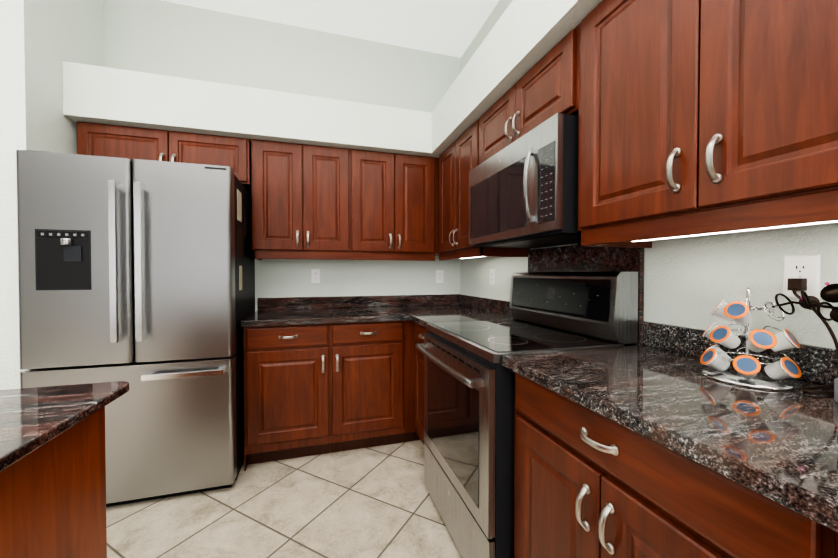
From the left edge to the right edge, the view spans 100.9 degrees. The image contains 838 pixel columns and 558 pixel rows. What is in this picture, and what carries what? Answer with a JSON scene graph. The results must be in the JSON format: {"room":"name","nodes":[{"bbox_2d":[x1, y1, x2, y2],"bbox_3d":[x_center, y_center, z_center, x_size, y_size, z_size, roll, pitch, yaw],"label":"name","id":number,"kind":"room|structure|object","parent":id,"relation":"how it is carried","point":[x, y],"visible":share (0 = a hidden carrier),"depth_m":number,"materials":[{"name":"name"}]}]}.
{"room":"kitchen","nodes":[
{"label":"kitchen","id":0,"kind":"room"},
{"bbox_2d":[0,0,103,389],"bbox_3d":[-3.054,-0.388,1.797,2.075,3.130,0.780,0,1,-17],"label":"wall","id":1,"kind":"structure","parent":0,"point":[41,41],"depth_m":1.73,"materials":[{"name":"white paint"}]},
{"bbox_2d":[104,0,460,311],"bbox_3d":[-0.850,-0.403,2.806,2.725,3.130,0.100,0,1,-17],"label":"wall","id":2,"kind":"structure","parent":0,"point":[160,37],"depth_m":2.71,"materials":[{"name":"white paint"}]},
{"bbox_2d":[76,121,251,189],"bbox_3d":[-1.626,-0.783,2.332,0.932,0.304,0.353,0,1,-17],"label":"upper cabinet","id":3,"kind":"object","parent":2,"relation":"attached to","point":[93,139],"depth_m":2.16,"materials":[{"name":"brown wood"}]},
{"bbox_2d":[248,139,351,256],"bbox_3d":[-0.856,-0.565,2.564,0.651,0.747,0.353,0,1,-17],"label":"upper cabinet","id":4,"kind":"object","parent":2,"relation":"attached to","point":[320,202],"depth_m":2.39,"materials":[{"name":"brown wood"}]},
{"bbox_2d":[311,269,320,282],"bbox_3d":[-0.825,-0.017,2.763,0.072,0.116,0.008,0,1,-17],"label":"electrical outlet","id":5,"kind":"object","parent":2,"relation":"attached to","point":[315,275],"visible":1,"depth_m":2.76,"materials":[{"name":"white plastic"}]},
{"bbox_2d":[352,149,438,256],"bbox_3d":[-0.231,-0.568,2.749,0.652,0.747,0.353,0,1,-17],"label":"upper cabinet","id":6,"kind":"object","parent":2,"relation":"attached to","point":[395,197],"depth_m":2.58,"materials":[{"name":"brown wood"}]},
{"bbox_2d":[436,270,443,282],"bbox_3d":[0.186,-0.017,3.063,0.072,0.116,0.008,0,1,-17],"label":"electrical outlet","id":7,"kind":"object","parent":2,"relation":"attached to","point":[439,276],"visible":1,"depth_m":3.06,"materials":[{"name":"white plastic"}]},
{"bbox_2d":[106,440,461,557],"bbox_3d":[-0.976,1.240,-0.389,4.800,0.060,6.200,0,1,-17],"label":"floor","id":8,"kind":"structure","parent":0,"point":[373,502],"depth_m":1.72,"materials":[{"name":"tile"}]},
{"bbox_2d":[0,406,106,557],"bbox_3d":[-0.730,0.760,-0.355,0.615,0.898,2.338,0,1,-17],"label":"base cabinet","id":9,"kind":"object","parent":8,"relation":"on","point":[53,498],"depth_m":0.70,"materials":[{"name":"brown wood"}]},
{"bbox_2d":[0,381,128,471],"bbox_3d":[-0.751,0.298,-0.336,0.710,0.022,2.400,0,1,-17],"label":"countertop","id":10,"kind":"structure","parent":9,"relation":"on","point":[32,419],"depth_m":0.71,"materials":[{"name":"stone"}]},
{"bbox_2d":[16,150,254,506],"bbox_3d":[-1.556,0.278,2.093,0.910,1.790,0.825,0,1,-17],"label":"refrigerator","id":11,"kind":"object","parent":8,"relation":"on","point":[138,275],"visible":0.96,"depth_m":1.77,"materials":[{"name":"silver metal"}]},
{"bbox_2d":[243,320,406,470],"bbox_3d":[-0.662,0.725,2.508,0.999,0.884,0.608,0,1,-17],"label":"base cabinet","id":12,"kind":"object","parent":8,"relation":"on","point":[313,389],"depth_m":2.21,"materials":[{"name":"brown wood"}]},
{"bbox_2d":[240,295,403,326],"bbox_3d":[-0.351,0.216,2.576,1.650,0.129,0.637,0,1,-17],"label":"countertop","id":13,"kind":"structure","parent":12,"relation":"on","point":[279,311],"depth_m":2.61,"materials":[{"name":"black stone"}]},
{"bbox_2d":[407,320,420,441],"bbox_3d":[0.134,0.721,2.755,0.669,0.884,0.588,0,1,-17],"label":"base cabinet","id":14,"kind":"object","parent":8,"relation":"on","point":[412,435],"depth_m":2.39,"materials":[{"name":"brown wood"}]},
{"bbox_2d":[414,323,427,443],"bbox_3d":[0.320,0.729,2.244,0.608,0.884,0.452,0,1,-17],"label":"base cabinet","id":15,"kind":"object","parent":8,"relation":"on","point":[420,330],"depth_m":2.25,"materials":[{"name":"brown wood"}]},
{"bbox_2d":[415,272,637,557],"bbox_3d":[0.412,0.575,1.631,0.722,1.210,0.758,0,1,-17],"label":"range","id":16,"kind":"object","parent":8,"relation":"on","point":[469,398],"visible":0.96,"depth_m":1.41,"materials":[{"name":"silver metal"}]},
{"bbox_2d":[514,372,801,557],"bbox_3d":[0.715,0.748,0.917,0.608,0.884,0.773,0,1,-17],"label":"base cabinet","id":17,"kind":"object","parent":8,"relation":"on","point":[588,483],"depth_m":0.77,"materials":[{"name":"brown wood"}]},
{"bbox_2d":[802,515,837,557],"bbox_3d":[0.937,0.760,0.167,0.608,0.884,0.791,0,1,-17],"label":"base cabinet","id":18,"kind":"object","parent":8,"relation":"on","point":[818,541],"depth_m":0.47,"materials":[{"name":"brown wood"}]},
{"bbox_2d":[392,245,837,532],"bbox_3d":[0.542,0.211,1.402,0.655,0.744,3.397,0,1,-17],"label":"countertop","id":19,"kind":"structure","parent":18,"relation":"on","point":[654,384],"depth_m":0.80,"materials":[{"name":"black stone"}]},
{"bbox_2d":[699,287,802,390],"bbox_3d":[0.878,0.146,0.923,0.200,0.244,0.207,0,1,-17],"label":"carousel","id":20,"kind":"object","parent":19,"relation":"on","point":[746,371],"visible":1,"depth_m":0.88,"materials":[{"name":"silver metal"}]},
{"bbox_2d":[834,378,837,402],"bbox_3d":[0.945,0.101,0.731,0.084,0.340,0.084,0,1,-17],"label":"soda bottle","id":21,"kind":"object","parent":19,"relation":"on","point":[836,389],"visible":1,"depth_m":0.76,"materials":[{"name":"grey plastic"}]},
{"bbox_2d":[161,0,498,57],"bbox_3d":[-0.976,-1.960,-0.436,4.800,0.080,6.200,0,1,-17],"label":"ceiling","id":22,"kind":"structure","parent":0,"point":[449,27],"depth_m":2.60,"materials":[{"name":"white paint"}]},
{"bbox_2d":[460,0,837,348],"bbox_3d":[1.291,-0.364,0.209,0.100,3.130,6.100,0,1,-17],"label":"wall","id":23,"kind":"structure","parent":0,"point":[691,282],"depth_m":1.12,"materials":[{"name":"white paint"}]},
{"bbox_2d":[62,0,601,157],"bbox_3d":[-0.029,-1.051,-0.142,2.623,0.301,5.998,0,1,-17],"label":"soffit","id":24,"kind":"structure","parent":23,"relation":"attached to","point":[522,39],"depth_m":2.12,"materials":[{"name":"white paint"}]},
{"bbox_2d":[439,122,529,255],"bbox_3d":[0.406,-0.562,2.382,0.353,0.747,0.708,0,1,-17],"label":"upper cabinet","id":25,"kind":"object","parent":23,"relation":"attached to","point":[455,163],"depth_m":2.27,"materials":[{"name":"brown wood"}]},
{"bbox_2d":[490,269,494,284],"bbox_3d":[0.539,-0.009,2.554,0.008,0.116,0.072,0,1,-17],"label":"electrical outlet","id":26,"kind":"object","parent":23,"relation":"attached to","point":[492,276],"visible":1,"depth_m":2.54,"materials":[{"name":"white plastic"}]},
{"bbox_2d":[475,28,574,166],"bbox_3d":[0.617,-0.773,1.668,0.353,0.304,0.776,0,1,-17],"label":"upper cabinet","id":27,"kind":"object","parent":23,"relation":"attached to","point":[547,89],"depth_m":1.49,"materials":[{"name":"brown wood"}]},
{"bbox_2d":[469,113,578,248],"bbox_3d":[0.569,-0.387,1.663,0.450,0.434,0.756,0,1,-17],"label":"microwave","id":28,"kind":"object","parent":27,"relation":"attached to","point":[523,191],"visible":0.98,"depth_m":1.41,"materials":[{"name":"silver metal"}]},
{"bbox_2d":[567,0,837,239],"bbox_3d":[0.847,-0.540,0.898,0.353,0.747,0.838,0,1,-17],"label":"upper cabinet","id":29,"kind":"object","parent":23,"relation":"attached to","point":[697,117],"depth_m":0.83,"materials":[{"name":"brown wood"}]},
{"bbox_2d":[461,220,837,258],"bbox_3d":[0.765,-0.149,1.245,0.080,0.040,2.980,0,1,-17],"label":"under-cabinet light","id":30,"kind":"object","parent":29,"relation":"attached to","point":[791,226],"visible":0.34,"depth_m":0.92,"materials":[{"name":"white plastic"}]},
{"bbox_2d":[783,254,820,298],"bbox_3d":[1.022,-0.005,0.926,0.008,0.116,0.072,0,1,-17],"label":"electrical outlet","id":31,"kind":"object","parent":23,"relation":"attached to","point":[803,266],"visible":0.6,"depth_m":0.92,"materials":[{"name":"white plastic"}]},
{"bbox_2d":[787,278,837,393],"bbox_3d":[1.006,0.136,0.717,0.145,0.266,0.423,0,1,-17],"label":"cord","id":32,"kind":"object","parent":31,"relation":"attached to","point":[794,285],"visible":0.9,"depth_m":0.86,"materials":[{"name":"black"}]},
{"bbox_2d":[772,282,837,322],"bbox_3d":[0.939,0.072,0.811,0.071,0.128,0.169,0,1,-17],"label":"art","id":33,"kind":"object","parent":32,"relation":"hanging from","point":[828,293],"visible":1,"depth_m":0.81,"materials":[{"name":"black metal"}]}
]}

